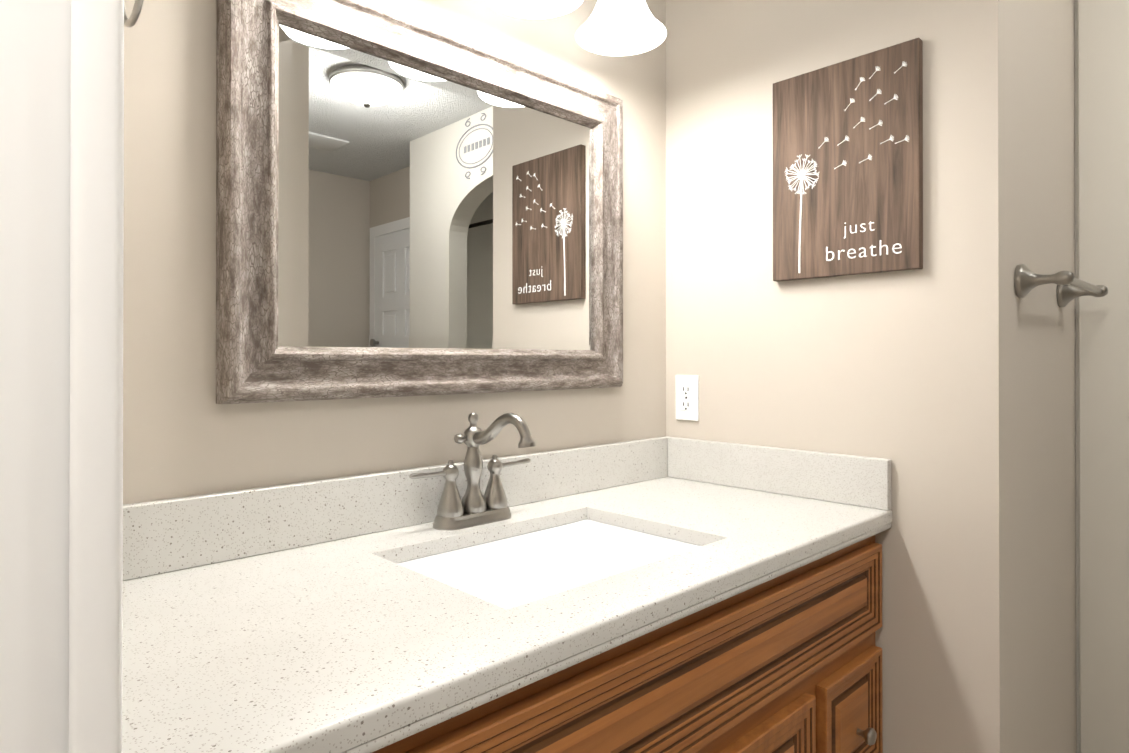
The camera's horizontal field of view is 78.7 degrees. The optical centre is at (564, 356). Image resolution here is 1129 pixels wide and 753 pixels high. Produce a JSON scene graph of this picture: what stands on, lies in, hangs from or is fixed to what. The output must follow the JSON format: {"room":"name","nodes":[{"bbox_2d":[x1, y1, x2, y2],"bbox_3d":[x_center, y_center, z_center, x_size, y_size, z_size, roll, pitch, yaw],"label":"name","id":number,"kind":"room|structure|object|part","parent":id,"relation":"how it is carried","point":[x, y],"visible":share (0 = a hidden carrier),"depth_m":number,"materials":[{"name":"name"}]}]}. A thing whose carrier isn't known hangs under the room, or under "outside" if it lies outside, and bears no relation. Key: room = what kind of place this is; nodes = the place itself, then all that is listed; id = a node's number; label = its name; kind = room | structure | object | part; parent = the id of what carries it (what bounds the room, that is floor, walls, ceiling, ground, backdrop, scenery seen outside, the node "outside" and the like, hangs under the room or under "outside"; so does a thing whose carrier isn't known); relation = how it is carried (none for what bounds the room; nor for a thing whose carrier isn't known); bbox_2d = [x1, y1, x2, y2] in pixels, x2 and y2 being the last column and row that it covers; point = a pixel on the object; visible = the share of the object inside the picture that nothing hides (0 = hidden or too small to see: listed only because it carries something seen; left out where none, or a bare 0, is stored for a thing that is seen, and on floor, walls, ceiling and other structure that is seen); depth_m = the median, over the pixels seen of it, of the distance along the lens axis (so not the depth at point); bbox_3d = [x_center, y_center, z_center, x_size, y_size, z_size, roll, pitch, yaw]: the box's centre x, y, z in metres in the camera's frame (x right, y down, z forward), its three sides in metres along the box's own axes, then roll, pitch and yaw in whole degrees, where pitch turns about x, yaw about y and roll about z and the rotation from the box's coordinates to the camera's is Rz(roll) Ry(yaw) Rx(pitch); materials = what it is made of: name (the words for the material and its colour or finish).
{"room":"bathroom","nodes":[
{"label":"bathroom","id":0,"kind":"room"},
{"bbox_2d":[123,0,665,504],"bbox_3d":[-0.316,-0.040,1.336,1.700,2.440,0.120,0,0,-44],"label":"wall","id":1,"kind":"structure","parent":0,"point":[185,434],"depth_m":1.09,"materials":[{"name":"beige paint"}]},
{"bbox_2d":[123,436,665,579],"bbox_3d":[-0.219,0.259,1.328,1.366,0.102,0.019,0,0,-44],"label":"backsplash","id":2,"kind":"structure","parent":1,"relation":"attached to","point":[165,535],"depth_m":1.13,"materials":[{"name":"white stone"}]},
{"bbox_2d":[216,0,622,403],"bbox_3d":[-0.191,-0.273,1.346,0.902,0.693,0.038,0,0,-44],"label":"mirror","id":3,"kind":"object","parent":1,"relation":"attached to","point":[407,205],"visible":0.98,"depth_m":1.25,"materials":[{"name":"silver wood"}]},
{"bbox_3d":[-0.196,-0.273,1.351,0.732,0.523,0.001,0,0,-44],"label":"glass","id":4,"kind":"part","parent":3,"relation":"part of","materials":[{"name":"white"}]},
{"bbox_2d":[486,0,666,55],"bbox_3d":[-0.084,-0.817,1.292,0.667,0.306,0.268,0,0,-44],"label":"sconce","id":5,"kind":"object","parent":1,"relation":"attached to","point":[619,27],"visible":1,"depth_m":1.45,"materials":[{"name":"white glass"}]},
{"bbox_3d":[-0.055,-0.723,1.263,0.188,0.118,0.188,0,0,-44],"label":"lamp shade","id":6,"kind":"part","parent":5,"relation":"part of","materials":[{"name":"white glass"}]},
{"bbox_3d":[0.117,-0.722,1.428,0.188,0.118,0.188,0,0,-44],"label":"lamp shade","id":7,"kind":"part","parent":5,"relation":"part of","materials":[{"name":"white glass"}]},
{"bbox_2d":[666,0,1076,752],"bbox_3d":[0.776,-0.038,1.773,0.680,2.440,0.763,0,0,-44],"label":"wall block","id":8,"kind":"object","parent":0,"point":[944,380],"visible":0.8,"depth_m":1.42,"materials":[{"name":"beige paint"}]},
{"bbox_2d":[676,375,698,420],"bbox_3d":[0.312,0.106,1.758,0.008,0.115,0.070,0,0,-44],"label":"electrical outlet","id":9,"kind":"object","parent":8,"relation":"attached to","point":[687,397],"visible":1,"depth_m":1.75,"materials":[{"name":"white plastic"}]},
{"bbox_2d":[666,436,890,507],"bbox_3d":[0.465,0.260,1.588,0.020,0.102,0.553,0,0,-44],"label":"backsplash","id":10,"kind":"structure","parent":8,"relation":"attached to","point":[847,479],"depth_m":1.54,"materials":[{"name":"white stone"}]},
{"bbox_2d":[773,37,922,281],"bbox_3d":[0.588,-0.396,1.460,0.023,0.450,0.314,0,0,-44],"label":"picture","id":11,"kind":"object","parent":8,"relation":"attached to","point":[847,167],"visible":1,"depth_m":1.44,"materials":[{"name":"brown wood"}]},
{"bbox_2d":[1014,264,1107,306],"bbox_3d":[1.056,-0.147,1.450,0.430,0.066,0.090,0,0,-44],"label":"towel rail","id":12,"kind":"object","parent":8,"relation":"attached to","point":[1027,280],"visible":1,"depth_m":1.34,"materials":[{"name":"silver metal"}]},
{"bbox_2d":[1075,0,1079,752],"bbox_3d":[1.861,-0.040,1.221,0.120,2.440,1.537,0,0,-44],"label":"wall","id":13,"kind":"structure","parent":0,"point":[1077,381],"depth_m":1.73,"materials":[{"name":"beige paint"}]},
{"bbox_2d":[1077,0,1128,752],"bbox_3d":[1.387,0.056,1.617,0.016,2.250,0.292,0,0,-44],"label":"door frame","id":14,"kind":"structure","parent":13,"relation":"attached to","point":[1103,169],"depth_m":1.68,"materials":[{"name":"beige paint"}]},
{"bbox_3d":[1.227,1.201,0.303,4.500,0.050,3.900,0,0,-44],"label":"floor","id":15,"kind":"structure","parent":0,"visible":0},
{"bbox_2d":[298,516,891,752],"bbox_3d":[-0.022,0.757,1.121,1.366,0.845,0.588,0,0,-44],"label":"bathroom vanity","id":16,"kind":"object","parent":15,"relation":"on","point":[782,657],"depth_m":0.99,"materials":[{"name":"brown wood"}]},
{"bbox_2d":[122,476,891,752],"bbox_3d":[-0.027,0.322,1.128,1.366,0.025,0.573,0,0,-44],"label":"countertop","id":17,"kind":"structure","parent":16,"relation":"on","point":[287,650],"depth_m":0.82,"materials":[{"name":"white stone"}]},
{"bbox_2d":[406,412,541,531],"bbox_3d":[-0.122,0.205,1.242,0.275,0.210,0.200,0,0,-44],"label":"faucet","id":18,"kind":"object","parent":17,"relation":"on","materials":[{"name":"silver metal"}]},
{"bbox_2d":[394,512,705,603],"bbox_3d":[-0.012,0.396,1.131,0.524,0.148,0.374,0,0,-44],"label":"sink","id":19,"kind":"object","parent":17,"relation":"in","point":[509,564],"depth_m":1.30,"materials":[{"name":"white ceramic"}]},
{"bbox_3d":[0.251,0.814,1.029,0.495,0.450,0.020,0,0,-44],"label":"door","id":20,"kind":"part","parent":16,"relation":"part of","materials":[{"name":"brown wood"}]},
{"bbox_3d":[0.547,0.699,1.314,0.248,0.218,0.020,0,0,-44],"label":"drawer","id":21,"kind":"part","parent":16,"relation":"part of","materials":[{"name":"brown wood"}]},
{"bbox_3d":[0.572,0.718,1.307,0.031,0.031,0.034,0,0,-44],"label":"drawer knob","id":22,"kind":"part","parent":16,"relation":"part of","materials":[{"name":"silver metal"}]},
{"bbox_3d":[-0.514,-0.043,0.561,0.120,2.440,0.722,0,0,-44],"label":"wall","id":23,"kind":"structure","parent":0,"visible":0},
{"bbox_2d":[0,0,123,752],"bbox_3d":[-0.264,0.146,0.288,0.134,2.060,0.018,0,0,-44],"label":"door frame","id":24,"kind":"structure","parent":23,"relation":"attached to","point":[35,70],"depth_m":0.30,"materials":[{"name":"white wood"}]},
{"bbox_2d":[69,0,123,752],"bbox_3d":[-0.214,0.146,0.315,0.020,2.060,0.012,0,0,-44],"label":"door frame","id":25,"kind":"object","parent":23,"relation":"attached to","point":[96,412],"visible":1,"depth_m":0.31,"materials":[{"name":"white wood"}]},
{"bbox_2d":[124,0,143,26],"bbox_3d":[-0.464,-0.406,0.668,0.098,0.141,0.111,0,0,-44],"label":"towel ring","id":26,"kind":"object","parent":23,"relation":"attached to","point":[131,20],"visible":0.81,"depth_m":0.69,"materials":[{"name":"silver metal"}]}
]}

